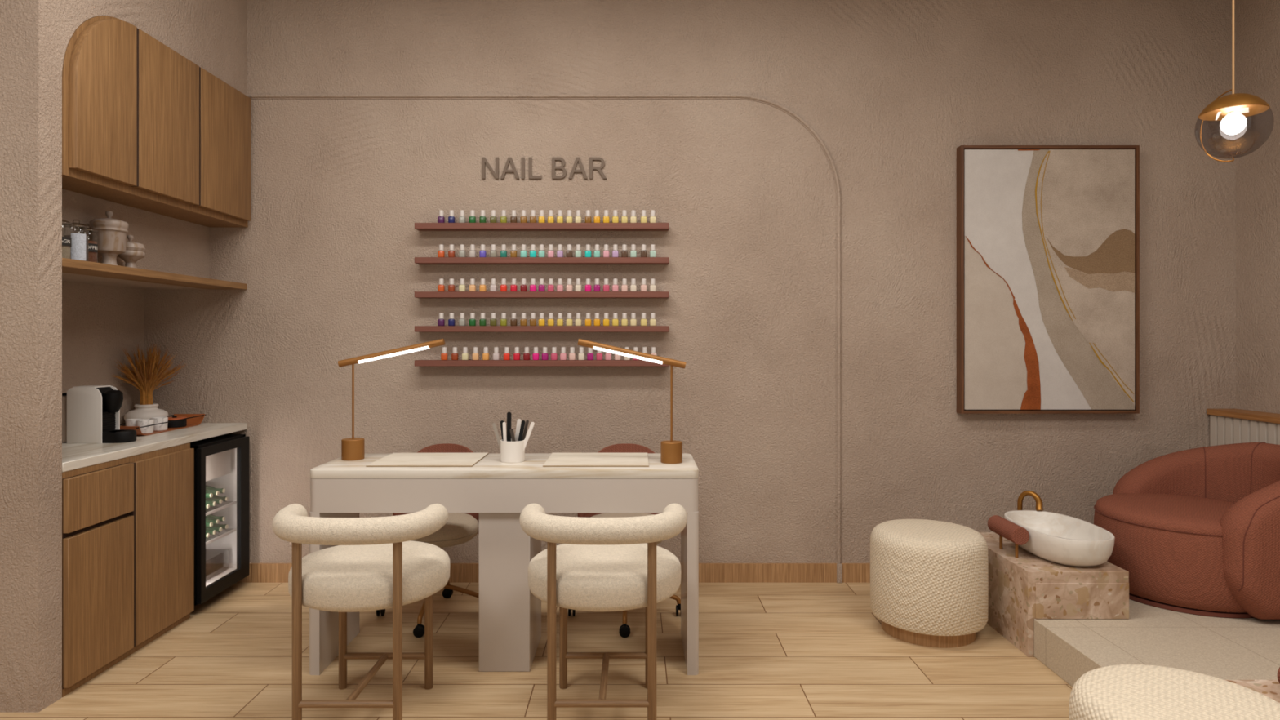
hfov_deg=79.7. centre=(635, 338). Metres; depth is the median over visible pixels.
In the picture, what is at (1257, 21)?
wall
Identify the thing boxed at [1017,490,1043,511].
faucet
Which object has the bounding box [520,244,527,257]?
bottle
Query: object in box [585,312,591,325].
bottle
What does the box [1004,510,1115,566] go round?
basin
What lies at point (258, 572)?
baseboard
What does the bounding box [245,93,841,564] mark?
trim
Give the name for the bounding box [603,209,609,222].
bottle
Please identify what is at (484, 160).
wall sign
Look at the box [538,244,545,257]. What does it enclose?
bottle
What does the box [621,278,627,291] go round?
bottle
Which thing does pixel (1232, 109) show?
pendant lamp
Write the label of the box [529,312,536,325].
bottle
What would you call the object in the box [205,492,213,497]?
drink bottle
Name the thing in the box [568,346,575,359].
bottle
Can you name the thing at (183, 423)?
round box
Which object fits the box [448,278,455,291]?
bottle
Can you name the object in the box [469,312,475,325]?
bottle
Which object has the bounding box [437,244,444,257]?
bottle
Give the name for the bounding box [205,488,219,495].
drink bottle
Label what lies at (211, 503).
drink bottle
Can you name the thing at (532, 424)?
file
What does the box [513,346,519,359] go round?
bottle
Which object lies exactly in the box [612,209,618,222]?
bottle
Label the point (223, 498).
drink bottle
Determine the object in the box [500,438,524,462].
cup
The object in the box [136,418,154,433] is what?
tumbler
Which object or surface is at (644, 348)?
bottle
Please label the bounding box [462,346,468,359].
bottle
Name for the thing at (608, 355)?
bottle
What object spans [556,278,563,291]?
bottle
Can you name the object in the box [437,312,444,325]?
bottle
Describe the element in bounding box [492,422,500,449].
file
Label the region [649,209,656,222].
bottle
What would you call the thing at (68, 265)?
wall shelf
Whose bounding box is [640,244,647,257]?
bottle
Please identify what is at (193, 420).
tray
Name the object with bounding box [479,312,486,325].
bottle
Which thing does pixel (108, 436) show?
drip tray
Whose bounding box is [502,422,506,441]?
file
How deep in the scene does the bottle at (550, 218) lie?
4.03 m
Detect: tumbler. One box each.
[125,418,143,426]
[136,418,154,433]
[151,417,168,431]
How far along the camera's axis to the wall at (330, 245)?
4.10 m
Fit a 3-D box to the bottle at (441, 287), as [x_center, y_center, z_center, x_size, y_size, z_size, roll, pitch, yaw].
[-1.022,-0.281,4.040,0.033,0.069,0.033,0,0,0]
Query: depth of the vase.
3.91 m
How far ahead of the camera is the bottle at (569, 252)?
4.03 m
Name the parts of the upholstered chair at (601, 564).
leg, leg, backrest, seat, leg, leg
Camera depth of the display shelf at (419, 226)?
4.01 m
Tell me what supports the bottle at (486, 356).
on the display shelf at (417, 362)
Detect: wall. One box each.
[0,0,247,712]
[143,0,1235,563]
[1235,0,1279,413]
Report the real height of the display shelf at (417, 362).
0.031 m
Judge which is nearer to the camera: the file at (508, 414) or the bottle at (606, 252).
the file at (508, 414)
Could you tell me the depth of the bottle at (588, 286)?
4.03 m
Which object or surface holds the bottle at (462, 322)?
on the display shelf at (417, 328)
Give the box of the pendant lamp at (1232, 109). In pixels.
[1198,0,1270,162]
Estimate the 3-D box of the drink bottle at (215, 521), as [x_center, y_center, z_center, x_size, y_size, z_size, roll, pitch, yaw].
[-2.220,0.920,3.859,0.243,0.055,0.055,0,0,0]
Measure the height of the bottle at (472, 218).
0.069 m
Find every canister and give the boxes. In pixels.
[89,211,128,265]
[117,235,146,268]
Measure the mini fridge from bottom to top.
0.745 m
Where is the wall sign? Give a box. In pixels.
[481,157,606,178]
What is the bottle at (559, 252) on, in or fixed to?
on the display shelf at (419, 260)
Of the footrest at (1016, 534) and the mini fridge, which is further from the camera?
the mini fridge
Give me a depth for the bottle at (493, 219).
4.03 m
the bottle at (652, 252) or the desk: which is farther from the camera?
the bottle at (652, 252)
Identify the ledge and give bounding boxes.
[1206,408,1279,446]
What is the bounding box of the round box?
[167,416,186,427]
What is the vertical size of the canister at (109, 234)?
0.237 m
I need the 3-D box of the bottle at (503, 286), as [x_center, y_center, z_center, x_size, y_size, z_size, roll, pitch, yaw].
[-0.693,-0.281,4.040,0.033,0.069,0.033,0,0,0]
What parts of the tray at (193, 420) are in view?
rod handle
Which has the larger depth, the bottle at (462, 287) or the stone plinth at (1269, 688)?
the bottle at (462, 287)
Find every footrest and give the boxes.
[987,515,1029,558]
[1277,666,1279,683]
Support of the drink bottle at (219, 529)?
on the mini fridge
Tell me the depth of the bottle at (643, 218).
4.03 m
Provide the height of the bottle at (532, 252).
0.069 m
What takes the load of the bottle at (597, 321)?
on the display shelf at (417, 328)
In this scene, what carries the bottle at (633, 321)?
on the display shelf at (417, 328)
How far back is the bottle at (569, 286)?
4.03 m
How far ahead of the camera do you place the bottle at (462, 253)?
4.03 m
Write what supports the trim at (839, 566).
attached to the wall at (330, 245)
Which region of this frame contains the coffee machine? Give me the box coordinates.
[62,385,136,443]
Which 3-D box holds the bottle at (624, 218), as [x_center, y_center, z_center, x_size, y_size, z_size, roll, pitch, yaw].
[-0.057,-0.641,4.040,0.033,0.069,0.033,0,0,0]
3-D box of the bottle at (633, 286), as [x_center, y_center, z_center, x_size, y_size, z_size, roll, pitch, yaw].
[-0.010,-0.281,4.040,0.033,0.069,0.033,0,0,0]
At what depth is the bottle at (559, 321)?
4.03 m
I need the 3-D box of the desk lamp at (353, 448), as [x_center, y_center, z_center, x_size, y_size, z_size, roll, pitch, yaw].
[-1.026,0.253,3.230,0.447,0.507,0.091,0,0,0]
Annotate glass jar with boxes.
[62,219,71,258]
[64,222,88,261]
[77,226,97,262]
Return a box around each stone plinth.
[978,532,1128,656]
[1226,680,1279,702]
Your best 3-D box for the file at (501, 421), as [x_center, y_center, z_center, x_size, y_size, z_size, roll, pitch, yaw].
[-0.547,0.421,3.191,0.034,0.161,0.010,0,0,29]
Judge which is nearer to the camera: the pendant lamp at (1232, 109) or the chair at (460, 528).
the pendant lamp at (1232, 109)
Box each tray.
[102,429,136,443]
[120,413,206,435]
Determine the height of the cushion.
0.077 m
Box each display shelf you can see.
[414,222,669,231]
[414,257,669,264]
[414,291,669,297]
[414,325,669,332]
[414,360,669,366]
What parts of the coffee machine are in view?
water tank, panel, lid, panel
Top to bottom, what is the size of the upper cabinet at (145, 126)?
0.692 m
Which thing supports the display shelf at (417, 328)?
attached to the wall at (330, 245)
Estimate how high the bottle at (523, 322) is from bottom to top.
0.069 m
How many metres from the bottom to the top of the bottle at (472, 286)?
0.069 m
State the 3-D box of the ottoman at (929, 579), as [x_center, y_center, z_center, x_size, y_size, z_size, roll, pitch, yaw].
[1.304,1.071,3.420,0.492,0.457,0.492,0,0,0]
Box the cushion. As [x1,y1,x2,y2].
[987,515,1029,545]
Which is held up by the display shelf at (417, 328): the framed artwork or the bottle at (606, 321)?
the bottle at (606, 321)
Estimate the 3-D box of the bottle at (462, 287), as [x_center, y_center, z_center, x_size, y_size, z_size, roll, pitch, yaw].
[-0.912,-0.281,4.040,0.033,0.069,0.033,0,0,0]
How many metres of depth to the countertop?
3.26 m
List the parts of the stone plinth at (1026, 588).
panel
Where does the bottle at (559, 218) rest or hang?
on the display shelf at (419, 226)
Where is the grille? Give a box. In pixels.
[102,403,115,430]
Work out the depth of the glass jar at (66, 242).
2.85 m
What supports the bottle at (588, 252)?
on the display shelf at (419, 260)
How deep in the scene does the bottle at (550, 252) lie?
4.03 m
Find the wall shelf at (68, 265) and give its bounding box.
[62,257,247,289]
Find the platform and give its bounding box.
[1033,599,1279,686]
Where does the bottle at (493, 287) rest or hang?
on the display shelf at (417, 294)
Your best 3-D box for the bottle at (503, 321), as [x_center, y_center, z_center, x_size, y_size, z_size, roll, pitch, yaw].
[-0.693,-0.101,4.040,0.033,0.069,0.033,0,0,0]
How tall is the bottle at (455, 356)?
0.069 m
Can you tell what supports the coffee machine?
on the countertop
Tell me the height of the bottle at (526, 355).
0.069 m
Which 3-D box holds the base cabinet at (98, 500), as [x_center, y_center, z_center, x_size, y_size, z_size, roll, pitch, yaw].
[-2.335,0.892,2.963,0.562,0.815,0.370,0,0,0]
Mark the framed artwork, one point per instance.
(1048, 236)
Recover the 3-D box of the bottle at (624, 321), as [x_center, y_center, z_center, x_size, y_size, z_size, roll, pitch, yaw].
[-0.057,-0.101,4.040,0.033,0.069,0.033,0,0,0]
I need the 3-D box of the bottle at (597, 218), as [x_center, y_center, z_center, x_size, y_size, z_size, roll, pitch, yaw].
[-0.201,-0.641,4.040,0.033,0.069,0.033,0,0,0]
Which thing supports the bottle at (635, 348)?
on the display shelf at (417, 362)
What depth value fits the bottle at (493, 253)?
4.03 m
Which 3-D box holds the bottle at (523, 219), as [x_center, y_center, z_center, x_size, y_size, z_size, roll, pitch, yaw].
[-0.588,-0.641,4.040,0.033,0.069,0.033,0,0,0]
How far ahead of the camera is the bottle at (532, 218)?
4.03 m
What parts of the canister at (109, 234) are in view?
lid, knob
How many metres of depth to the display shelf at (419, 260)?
4.01 m
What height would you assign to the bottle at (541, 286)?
0.069 m
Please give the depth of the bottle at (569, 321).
4.03 m
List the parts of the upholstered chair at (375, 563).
leg, leg, backrest, seat, leg, leg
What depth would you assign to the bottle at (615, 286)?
4.03 m
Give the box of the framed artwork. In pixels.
[956,145,1139,413]
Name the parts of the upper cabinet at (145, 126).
door, door, door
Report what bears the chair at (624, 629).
on the floor
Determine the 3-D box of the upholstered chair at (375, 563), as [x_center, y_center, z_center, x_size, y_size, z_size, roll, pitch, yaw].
[-0.930,0.934,2.683,0.583,0.732,0.579,0,0,0]
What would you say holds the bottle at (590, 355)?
on the display shelf at (417, 362)
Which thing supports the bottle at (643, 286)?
on the display shelf at (417, 294)
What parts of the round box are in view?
lid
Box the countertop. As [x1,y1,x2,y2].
[62,422,247,472]
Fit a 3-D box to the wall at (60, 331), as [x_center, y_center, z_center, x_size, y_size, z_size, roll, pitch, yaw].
[-2.463,-0.350,3.384,0.774,3.300,1.433,0,0,0]
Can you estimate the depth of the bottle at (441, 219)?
4.03 m
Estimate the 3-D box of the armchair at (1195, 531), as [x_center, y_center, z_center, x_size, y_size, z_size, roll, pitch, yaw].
[2.583,0.816,3.460,0.908,0.660,0.874,0,0,0]
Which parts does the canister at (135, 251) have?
knob, lid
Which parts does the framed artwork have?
frame, frame, frame, frame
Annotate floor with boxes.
[0,582,1072,719]
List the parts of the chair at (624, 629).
backrest, seat, leg, leg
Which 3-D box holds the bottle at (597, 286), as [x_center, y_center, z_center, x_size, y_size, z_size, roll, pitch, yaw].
[-0.201,-0.281,4.040,0.033,0.069,0.033,0,0,0]
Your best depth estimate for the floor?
3.00 m
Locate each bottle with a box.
[205,485,225,493]
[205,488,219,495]
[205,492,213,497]
[205,497,222,503]
[205,501,216,506]
[205,514,225,521]
[205,517,219,524]
[205,521,213,527]
[205,526,222,532]
[205,529,216,535]
[211,495,228,501]
[212,523,228,528]
[437,209,444,222]
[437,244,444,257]
[437,278,444,291]
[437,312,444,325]
[440,346,448,359]
[448,209,455,222]
[448,244,455,257]
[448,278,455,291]
[448,312,455,325]
[451,346,458,359]
[458,209,466,222]
[458,244,466,257]
[458,278,466,291]
[458,312,466,325]
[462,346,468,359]
[469,209,475,222]
[469,244,475,257]
[469,278,475,291]
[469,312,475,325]
[471,346,479,359]
[479,209,486,222]
[479,244,486,257]
[479,278,486,291]
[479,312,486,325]
[482,346,489,359]
[489,209,497,222]
[489,244,497,257]
[489,278,497,291]
[489,312,497,325]
[493,346,499,359]
[500,209,506,222]
[500,244,506,257]
[500,278,506,291]
[500,312,506,325]
[503,346,510,359]
[510,209,517,222]
[510,244,517,257]
[510,278,517,291]
[510,312,517,325]
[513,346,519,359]
[520,209,527,222]
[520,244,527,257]
[520,278,527,291]
[520,312,527,325]
[523,346,529,359]
[529,209,536,222]
[529,244,536,257]
[529,278,536,291]
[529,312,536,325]
[532,346,539,359]
[538,209,545,222]
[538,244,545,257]
[538,278,545,291]
[538,312,545,325]
[542,346,548,359]
[547,209,554,222]
[547,244,554,257]
[547,278,554,291]
[547,312,554,325]
[551,346,557,359]
[556,209,563,222]
[556,244,563,257]
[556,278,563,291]
[556,312,563,325]
[560,346,566,359]
[566,209,573,222]
[566,244,573,257]
[566,278,573,291]
[566,312,573,325]
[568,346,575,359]
[575,209,581,222]
[575,244,581,257]
[575,278,581,291]
[575,312,581,325]
[577,346,584,359]
[585,209,591,222]
[585,244,591,257]
[585,278,591,291]
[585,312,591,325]
[586,347,593,359]
[594,209,599,222]
[594,244,599,257]
[594,278,599,291]
[594,312,599,325]
[595,350,602,359]
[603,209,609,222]
[603,244,609,257]
[603,278,609,291]
[603,312,609,325]
[604,351,611,359]
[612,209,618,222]
[612,244,618,257]
[612,278,618,291]
[612,312,618,325]
[614,346,621,359]
[621,209,627,222]
[621,244,627,257]
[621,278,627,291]
[621,312,627,325]
[623,346,630,359]
[630,209,636,222]
[630,244,636,257]
[630,278,636,291]
[630,312,636,325]
[632,346,639,359]
[640,209,647,222]
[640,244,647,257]
[640,278,647,291]
[640,312,647,325]
[642,346,647,353]
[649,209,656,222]
[649,244,656,257]
[649,278,656,291]
[649,312,656,325]
[650,346,657,355]
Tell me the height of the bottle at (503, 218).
0.069 m
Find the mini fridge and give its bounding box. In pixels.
[190,434,248,605]
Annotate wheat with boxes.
[111,342,188,404]
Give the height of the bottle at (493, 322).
0.069 m
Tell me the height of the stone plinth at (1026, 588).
0.347 m
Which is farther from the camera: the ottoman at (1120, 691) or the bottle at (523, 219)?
the bottle at (523, 219)
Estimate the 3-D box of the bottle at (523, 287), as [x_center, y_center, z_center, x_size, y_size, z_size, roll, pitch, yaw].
[-0.588,-0.281,4.040,0.033,0.069,0.033,0,0,0]
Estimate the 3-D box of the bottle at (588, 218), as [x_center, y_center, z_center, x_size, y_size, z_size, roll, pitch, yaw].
[-0.248,-0.641,4.040,0.033,0.069,0.033,0,0,0]
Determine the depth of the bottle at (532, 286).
4.03 m
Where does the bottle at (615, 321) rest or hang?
on the display shelf at (417, 328)
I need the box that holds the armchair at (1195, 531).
[1093,442,1279,619]
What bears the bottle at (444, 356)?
on the display shelf at (417, 362)
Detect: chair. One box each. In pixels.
[271,503,450,719]
[376,443,478,637]
[519,503,687,719]
[568,443,680,637]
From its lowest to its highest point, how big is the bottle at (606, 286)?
0.069 m
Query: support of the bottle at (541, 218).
on the display shelf at (419, 226)
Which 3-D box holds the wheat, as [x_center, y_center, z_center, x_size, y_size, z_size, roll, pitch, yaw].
[-2.477,0.206,3.932,0.285,0.368,0.325,0,0,0]
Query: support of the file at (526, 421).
in the cup
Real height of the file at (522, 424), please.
0.164 m
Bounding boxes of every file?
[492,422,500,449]
[500,420,503,440]
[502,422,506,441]
[506,412,511,441]
[510,428,515,441]
[515,418,521,441]
[518,420,524,440]
[521,420,528,440]
[523,422,534,451]
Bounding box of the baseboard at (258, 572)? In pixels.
[236,563,870,582]
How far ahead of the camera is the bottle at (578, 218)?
4.03 m
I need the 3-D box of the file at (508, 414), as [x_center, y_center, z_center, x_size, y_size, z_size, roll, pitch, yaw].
[-0.523,0.402,3.172,0.018,0.198,0.002,1,0,0]
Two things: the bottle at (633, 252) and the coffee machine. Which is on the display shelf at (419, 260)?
the bottle at (633, 252)
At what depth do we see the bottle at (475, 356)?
4.03 m
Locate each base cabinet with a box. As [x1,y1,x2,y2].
[62,457,133,697]
[129,442,194,654]
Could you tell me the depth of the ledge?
3.88 m
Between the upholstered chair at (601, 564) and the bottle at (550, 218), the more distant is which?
the bottle at (550, 218)
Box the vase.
[124,403,168,421]
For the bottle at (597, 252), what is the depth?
4.03 m
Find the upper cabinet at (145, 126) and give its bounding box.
[62,15,250,227]
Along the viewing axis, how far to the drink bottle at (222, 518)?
3.91 m
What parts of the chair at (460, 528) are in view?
leg, backrest, seat, seat, leg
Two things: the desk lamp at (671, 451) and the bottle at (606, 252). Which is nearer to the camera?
the desk lamp at (671, 451)
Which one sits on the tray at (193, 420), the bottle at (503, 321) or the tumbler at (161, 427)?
the tumbler at (161, 427)
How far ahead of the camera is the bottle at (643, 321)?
4.03 m
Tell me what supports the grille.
attached to the coffee machine
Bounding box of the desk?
[309,453,698,675]
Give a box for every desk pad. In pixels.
[365,453,488,466]
[542,453,648,466]
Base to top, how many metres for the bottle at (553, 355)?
0.069 m
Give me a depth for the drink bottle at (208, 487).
3.91 m
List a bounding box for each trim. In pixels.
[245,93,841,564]
[836,564,842,582]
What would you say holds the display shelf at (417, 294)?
attached to the wall at (330, 245)
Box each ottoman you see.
[870,519,988,648]
[1069,664,1279,719]
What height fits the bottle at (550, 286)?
0.069 m
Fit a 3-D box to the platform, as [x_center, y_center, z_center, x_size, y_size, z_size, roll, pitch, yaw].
[2.420,1.223,1.050,1.580,0.154,6.100,0,0,0]
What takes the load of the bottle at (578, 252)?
on the display shelf at (419, 260)
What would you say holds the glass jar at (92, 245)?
on the wall shelf at (68, 265)
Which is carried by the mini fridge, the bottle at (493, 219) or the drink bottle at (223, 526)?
the drink bottle at (223, 526)
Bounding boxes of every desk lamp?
[337,338,444,460]
[577,338,685,463]

